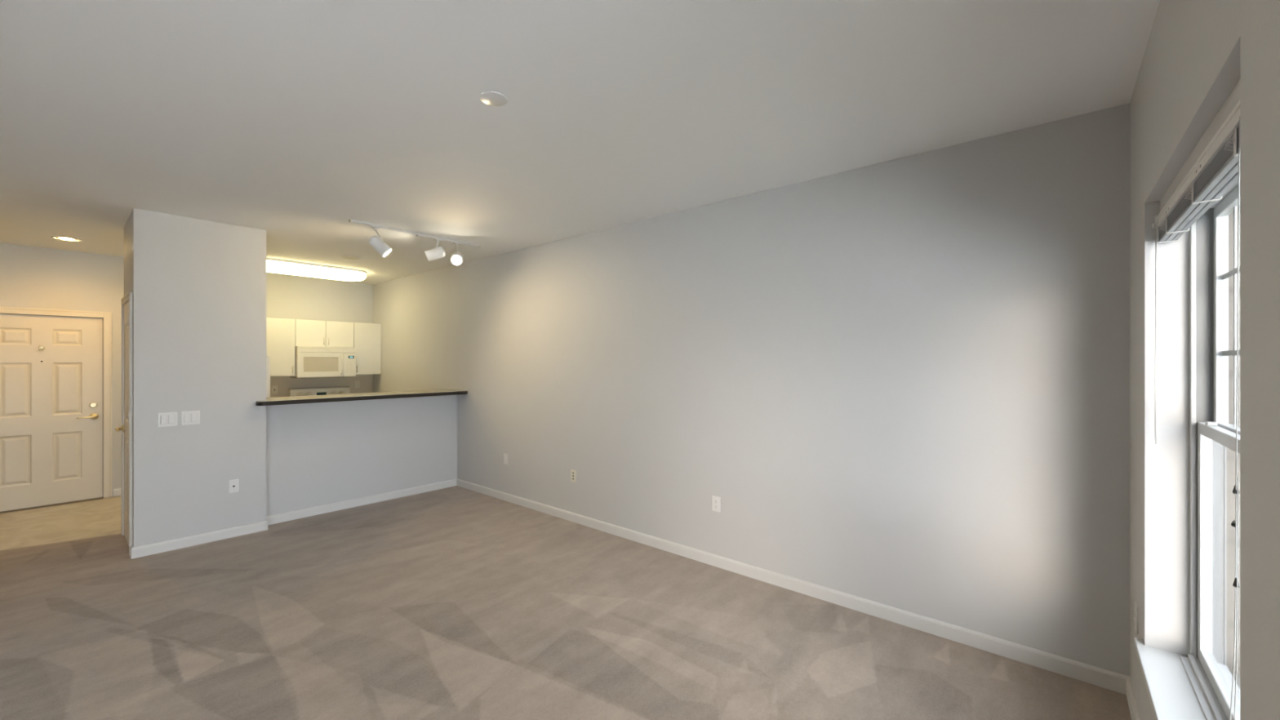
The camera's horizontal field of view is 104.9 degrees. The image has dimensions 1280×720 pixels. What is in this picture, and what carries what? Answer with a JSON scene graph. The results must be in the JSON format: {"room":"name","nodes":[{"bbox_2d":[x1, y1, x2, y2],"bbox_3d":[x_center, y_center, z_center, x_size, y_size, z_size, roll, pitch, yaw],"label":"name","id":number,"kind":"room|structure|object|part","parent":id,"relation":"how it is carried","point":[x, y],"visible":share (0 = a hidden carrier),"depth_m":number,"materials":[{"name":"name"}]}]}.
{"room":"empty living room","nodes":[
{"label":"empty living room","id":0,"kind":"room"},
{"bbox_2d":[124,211,132,304],"bbox_3d":[-4.319,0.177,4.217,0.750,2.745,0.100,0,0,40],"label":"wall","id":1,"kind":"structure","parent":0,"point":[128,226],"depth_m":4.12,"materials":[{"name":"paint"}]},
{"bbox_2d":[115,291,132,555],"bbox_3d":[-4.337,0.500,4.146,0.755,2.100,0.093,0,0,40],"label":"door","id":2,"kind":"structure","parent":1,"relation":"in","point":[126,428],"depth_m":4.20,"materials":[{"name":"paint"}]},
{"bbox_3d":[-4.503,0.595,4.263,0.159,0.060,0.058,0,0,40],"label":"handle","id":3,"kind":"part","parent":2,"relation":"part of","materials":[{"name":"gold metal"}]},
{"bbox_3d":[-4.332,0.500,4.151,0.755,2.100,0.018,0,0,40],"label":"frame","id":4,"kind":"part","parent":2,"relation":"part of","materials":[{"name":"paint"}]},
{"bbox_2d":[0,243,373,496],"bbox_3d":[-5.858,0.177,5.890,0.150,2.745,4.960,0,0,40],"label":"wall","id":5,"kind":"structure","parent":0,"point":[31,277],"depth_m":5.60,"materials":[{"name":"paint"}]},
{"bbox_2d":[0,306,111,513],"bbox_3d":[-6.359,0.503,5.221,0.146,2.100,1.028,0,0,40],"label":"door","id":6,"kind":"structure","parent":5,"relation":"in","point":[55,365],"depth_m":5.28,"materials":[{"name":"paint"}]},
{"bbox_3d":[-6.113,0.625,5.444,0.058,0.070,0.164,0,0,40],"label":"handle","id":7,"kind":"part","parent":6,"relation":"part of","materials":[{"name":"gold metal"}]},
{"bbox_2d":[113,488,120,496],"bbox_3d":[-5.095,1.508,6.668,0.014,0.083,2.787,0,0,40],"label":"baseboard","id":8,"kind":"structure","parent":5,"relation":"attached to","point":[117,492],"depth_m":5.62,"materials":[{"name":"paint"}]},
{"bbox_2d":[271,386,277,394],"bbox_3d":[-5.017,0.405,6.757,0.016,0.114,0.070,0,0,40],"label":"outlet","id":9,"kind":"object","parent":5,"relation":"attached to","point":[274,388],"visible":1,"depth_m":6.76,"materials":[{"name":"beige plastic"}]},
{"bbox_2d":[266,317,294,376],"bbox_3d":[-4.897,-0.177,6.642,0.348,0.769,0.333,0,0,40],"label":"upper cabinet","id":10,"kind":"object","parent":5,"relation":"attached to","point":[280,332],"visible":0.77,"depth_m":6.56,"materials":[{"name":"laminate"}]},
{"bbox_2d":[270,373,373,397],"bbox_3d":[-4.883,0.373,6.930,0.001,0.332,2.108,0,0,40],"label":"backsplash","id":11,"kind":"structure","parent":5,"relation":"attached to","point":[283,384],"depth_m":7.19,"materials":[{"name":"paint"}]},
{"bbox_2d":[294,319,353,346],"bbox_3d":[-4.553,-0.379,7.051,0.348,0.367,0.728,0,0,40],"label":"upper cabinet","id":12,"kind":"object","parent":5,"relation":"attached to","point":[313,333],"visible":0.97,"depth_m":6.93,"materials":[{"name":"laminate"}]},
{"bbox_3d":[-4.567,-0.378,6.824,0.019,0.364,0.361,0,0,40],"label":"door","id":13,"kind":"part","parent":12,"relation":"part of","materials":[{"name":"laminate"}]},
{"bbox_2d":[288,346,355,377],"bbox_3d":[-4.519,0.022,7.022,0.436,0.428,0.722,0,0,40],"label":"microwave","id":14,"kind":"object","parent":12,"relation":"attached to","point":[310,362],"visible":1,"depth_m":6.88,"materials":[{"name":"plastic"}]},
{"bbox_3d":[-4.443,0.063,6.854,0.032,0.338,0.562,0,0,40],"label":"door","id":15,"kind":"part","parent":14,"relation":"part of","materials":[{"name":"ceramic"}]},
{"bbox_3d":[-4.257,0.062,7.028,0.042,0.284,0.016,0,0,40],"label":"handle","id":16,"kind":"part","parent":14,"relation":"part of","materials":[{"name":"plastic"}]},
{"bbox_3d":[-4.212,0.063,7.132,0.030,0.338,0.158,0,0,40],"label":"control panel","id":17,"kind":"part","parent":14,"relation":"part of","materials":[{"name":"plastic"}]},
{"bbox_3d":[-4.332,-0.378,7.103,0.019,0.364,0.361,0,0,40],"label":"door","id":18,"kind":"part","parent":12,"relation":"part of","materials":[{"name":"laminate"}]},
{"bbox_2d":[355,380,359,387],"bbox_3d":[-4.343,0.365,7.562,0.010,0.114,0.070,0,0,40],"label":"power outlet","id":19,"kind":"object","parent":5,"relation":"attached to","point":[357,382],"visible":1,"depth_m":7.56,"materials":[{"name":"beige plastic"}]},
{"bbox_2d":[353,322,381,374],"bbox_3d":[-4.193,-0.177,7.478,0.348,0.769,0.380,0,0,40],"label":"upper cabinet","id":20,"kind":"object","parent":5,"relation":"attached to","point":[366,336],"visible":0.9,"depth_m":7.38,"materials":[{"name":"laminate"}]},
{"bbox_2d":[132,208,266,547],"bbox_3d":[-3.745,0.177,4.224,0.120,2.745,0.851,0,0,40],"label":"wall","id":21,"kind":"structure","parent":0,"point":[199,286],"depth_m":4.13,"materials":[{"name":"paint"}]},
{"bbox_2d":[129,545,133,558],"bbox_3d":[-4.009,1.508,3.881,0.081,0.083,0.014,0,0,40],"label":"baseboard","id":22,"kind":"structure","parent":21,"relation":"attached to","point":[131,546],"depth_m":3.88,"materials":[{"name":"paint"}]},
{"bbox_2d":[157,412,177,426],"bbox_3d":[-3.845,0.481,4.004,0.010,0.114,0.116,0,0,40],"label":"light switch","id":23,"kind":"object","parent":21,"relation":"attached to","point":[168,419],"visible":1,"depth_m":4.00,"materials":[{"name":"white plastic"}]},
{"bbox_2d":[181,410,199,425],"bbox_3d":[-3.754,0.479,4.111,0.010,0.114,0.116,0,0,40],"label":"light switch","id":24,"kind":"object","parent":21,"relation":"attached to","point":[192,417],"visible":1,"depth_m":4.11,"materials":[{"name":"white plastic"}]},
{"bbox_2d":[131,520,267,559],"bbox_3d":[-3.695,1.508,4.179,0.014,0.083,0.871,0,0,40],"label":"baseboard","id":25,"kind":"structure","parent":21,"relation":"attached to","point":[172,544],"depth_m":4.14,"materials":[{"name":"paint"}]},
{"bbox_2d":[228,479,239,493],"bbox_3d":[-3.570,1.105,4.325,0.016,0.114,0.070,0,0,40],"label":"outlet","id":26,"kind":"object","parent":21,"relation":"attached to","point":[233,485],"visible":1,"depth_m":4.33,"materials":[{"name":"white plastic"}]},
{"bbox_2d":[266,395,457,524],"bbox_3d":[-2.946,0.979,5.393,0.134,1.143,1.967,0,0,40],"label":"wall","id":27,"kind":"structure","parent":0,"point":[317,454],"depth_m":5.22,"materials":[{"name":"paint"}]},
{"bbox_2d":[256,389,467,405],"bbox_3d":[-2.935,0.386,5.332,0.500,0.042,2.044,0,0,40],"label":"countertop","id":28,"kind":"structure","parent":27,"relation":"on","point":[383,395],"depth_m":5.09,"materials":[{"name":"laminate"}]},
{"bbox_2d":[0,485,1131,719],"bbox_3d":[-2.563,1.580,3.114,8.868,0.060,5.260,0,0,40],"label":"floor","id":29,"kind":"structure","parent":0,"point":[455,602],"depth_m":2.77,"materials":[{"name":"carpet"}]},
{"bbox_2d":[266,353,270,397],"bbox_3d":[-4.141,0.742,4.870,0.710,1.623,0.733,0,0,40],"label":"refrigerator","id":30,"kind":"object","parent":29,"relation":"on","point":[268,357],"visible":0.07,"depth_m":4.87,"materials":[{"name":"metal"}]},
{"bbox_2d":[288,386,350,396],"bbox_3d":[-4.398,0.961,6.922,0.693,1.138,0.754,0,0,40],"label":"range","id":31,"kind":"object","parent":29,"relation":"on","point":[325,390],"visible":0.14,"depth_m":7.05,"materials":[{"name":"metal"}]},
{"bbox_2d":[316,391,326,395],"bbox_3d":[-4.581,0.478,7.076,0.009,0.040,0.120,0,0,40],"label":"clock","id":32,"kind":"object","parent":31,"relation":"on","point":[317,393],"depth_m":7.08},
{"bbox_2d":[0,0,1159,284],"bbox_3d":[-2.544,-1.242,3.098,8.918,0.106,5.260,0,0,40],"label":"ceiling","id":33,"kind":"structure","parent":0,"point":[294,121],"depth_m":2.29,"materials":[{"name":"white paint"}]},
{"bbox_2d":[50,235,82,241],"bbox_3d":[-5.616,-1.189,4.819,0.204,0.010,0.204,0,0,40],"label":"recessed light","id":34,"kind":"object","parent":33,"relation":"in","point":[59,237],"visible":1,"depth_m":4.80,"materials":[{"name":"white glass"}]},
{"bbox_3d":[-5.616,-1.188,4.819,0.092,0.008,0.092,0,0,40],"label":"bulb","id":35,"kind":"part","parent":34,"relation":"part of","materials":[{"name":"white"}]},
{"bbox_2d":[266,257,366,281],"bbox_3d":[-4.191,-1.138,6.247,0.460,0.112,1.315,0,0,40],"label":"ceiling light","id":36,"kind":"object","parent":33,"relation":"attached to","point":[273,265],"visible":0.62,"depth_m":6.14,"materials":[{"name":"white plastic"}]},
{"bbox_2d":[338,254,361,259],"bbox_3d":[-3.338,-1.188,5.676,0.230,0.012,0.230,0,0,40],"label":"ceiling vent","id":37,"kind":"object","parent":33,"relation":"in","point":[344,256],"visible":1,"depth_m":5.66,"materials":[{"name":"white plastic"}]},
{"bbox_2d":[348,218,480,247],"bbox_3d":[-2.060,-1.179,4.632,0.048,0.032,1.234,0,0,40],"label":"track","id":38,"kind":"object","parent":33,"relation":"attached to","point":[418,234],"visible":1,"depth_m":4.55,"materials":[{"name":"white plastic"}]},
{"bbox_2d":[368,226,391,257],"bbox_3d":[-2.287,-1.044,4.334,0.182,0.261,0.105,0,0,-21],"label":"spotlight","id":39,"kind":"object","parent":38,"relation":"attached to","point":[376,242],"visible":1,"depth_m":4.30,"materials":[{"name":"white plastic"}]},
{"bbox_2d":[424,238,445,261],"bbox_3d":[-1.976,-1.063,4.745,0.189,0.224,0.104,0,0,-18],"label":"spotlight","id":40,"kind":"object","parent":38,"relation":"attached to","point":[436,253],"visible":1,"depth_m":4.71,"materials":[{"name":"white plastic"}]},
{"bbox_2d":[450,242,462,265],"bbox_3d":[-1.819,-1.056,4.889,0.106,0.238,0.190,0,0,-19],"label":"spotlight","id":41,"kind":"object","parent":38,"relation":"attached to","point":[456,257],"visible":1,"depth_m":4.84,"materials":[{"name":"white plastic"}]},
{"bbox_3d":[-1.799,-0.986,4.826,0.066,0.088,0.085,0,0,40],"label":"bulb","id":42,"kind":"part","parent":41,"relation":"part of","materials":[{"name":"white glass"}]},
{"bbox_2d":[373,102,1129,676],"bbox_3d":[-0.974,0.177,5.116,8.618,2.745,0.150,0,0,40],"label":"wall","id":43,"kind":"structure","parent":0,"point":[902,383],"depth_m":3.06,"materials":[{"name":"paint"}]},
{"bbox_2d":[503,453,507,464],"bbox_3d":[-1.483,1.088,5.442,0.070,0.114,0.007,0,0,40],"label":"blank plate","id":44,"kind":"object","parent":43,"relation":"attached to","point":[505,455],"visible":1,"depth_m":5.44,"materials":[{"name":"white plastic"}]},
{"bbox_2d":[570,469,576,482],"bbox_3d":[-0.641,1.110,4.733,0.070,0.114,0.008,0,0,40],"label":"outlet","id":45,"kind":"object","parent":43,"relation":"attached to","point":[573,473],"visible":1,"depth_m":4.73,"materials":[{"name":"beige plastic"}]},
{"bbox_2d":[711,495,719,512],"bbox_3d":[0.574,1.081,3.708,0.070,0.114,0.010,0,0,40],"label":"power outlet","id":46,"kind":"object","parent":43,"relation":"attached to","point":[715,500],"visible":1,"depth_m":3.71,"materials":[{"name":"white plastic"}]},
{"bbox_2d":[456,478,1130,694],"bbox_3d":[-0.004,1.508,4.191,5.943,0.083,0.014,0,0,40],"label":"baseboard","id":47,"kind":"structure","parent":43,"relation":"attached to","point":[1113,681],"depth_m":3.02,"materials":[{"name":"paint"}]},
{"bbox_2d":[1129,0,1279,719],"bbox_3d":[0.753,0.177,0.320,0.203,2.745,5.260,0,0,40],"label":"wall","id":48,"kind":"structure","parent":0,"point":[1197,52],"depth_m":1.41,"materials":[{"name":"paint"}]},
{"bbox_2d":[1126,677,1140,719],"bbox_3d":[1.429,1.508,1.291,0.014,0.083,2.576,0,0,40],"label":"baseboard","id":49,"kind":"structure","parent":48,"relation":"attached to","point":[1131,698],"depth_m":2.15,"materials":[{"name":"paint"}]},
{"bbox_2d":[1133,601,1137,634],"bbox_3d":[2.102,1.090,2.087,0.010,0.114,0.070,0,0,40],"label":"power outlet","id":50,"kind":"object","parent":48,"relation":"attached to","point":[1135,609],"visible":1,"depth_m":2.07,"materials":[{"name":"white plastic"}]},
{"bbox_2d":[1133,79,1239,719],"bbox_3d":[1.621,0.260,1.371,0.229,1.744,1.368,0,0,40],"label":"window","id":51,"kind":"structure","parent":48,"relation":"attached to","point":[1179,687],"depth_m":1.76,"materials":[{"name":"plastic"}]},
{"bbox_3d":[1.581,1.118,1.405,0.123,0.028,1.368,0,0,40],"label":"sill","id":52,"kind":"part","parent":51,"relation":"part of","materials":[{"name":"paint"}]},
{"bbox_3d":[1.657,0.254,1.324,0.114,1.732,1.283,0,0,40],"label":"frame","id":53,"kind":"part","parent":51,"relation":"part of","materials":[{"name":"plastic"}]},
{"bbox_3d":[1.659,0.656,1.323,0.030,0.863,1.231,0,0,40],"label":"sash","id":54,"kind":"part","parent":51,"relation":"part of","materials":[{"name":"plastic"}]},
{"bbox_3d":[1.688,-0.145,1.299,0.030,0.810,1.231,0,0,40],"label":"sash","id":55,"kind":"part","parent":51,"relation":"part of","materials":[{"name":"plastic"}]},
{"bbox_2d":[1222,205,1239,426],"bbox_3d":[1.691,-0.145,1.296,0.005,0.730,1.163,0,0,40],"label":"grille","id":56,"kind":"object","parent":51,"relation":"attached to","point":[1228,210],"depth_m":1.74,"materials":[{"name":"plastic"}]},
{"bbox_2d":[1152,100,1239,719],"bbox_3d":[1.585,0.274,1.385,0.071,1.656,1.281,0,0,40],"label":"window blind","id":57,"kind":"object","parent":48,"relation":"attached to","point":[1217,169],"visible":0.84,"depth_m":1.28,"materials":[{"name":"white plastic"}]},
{"bbox_3d":[1.954,-0.102,1.863,0.006,0.835,0.013,0,0,40],"label":"lift cord","id":58,"kind":"part","parent":57,"relation":"part of","materials":[{"name":"white fabric"}]},
{"bbox_3d":[1.590,-0.453,1.381,0.048,0.010,1.255,0,0,40],"label":"rail","id":59,"kind":"part","parent":57,"relation":"part of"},
{"bbox_3d":[1.296,0.296,1.073,0.009,1.612,0.127,0,0,40],"label":"lift cord","id":60,"kind":"part","parent":57,"relation":"part of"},
{"bbox_2d":[1226,205,1239,688],"bbox_3d":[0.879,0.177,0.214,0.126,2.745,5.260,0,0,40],"label":"window pane","id":61,"kind":"structure","parent":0,"point":[1231,455],"depth_m":1.77,"materials":[{"name":"glass"}]}
]}

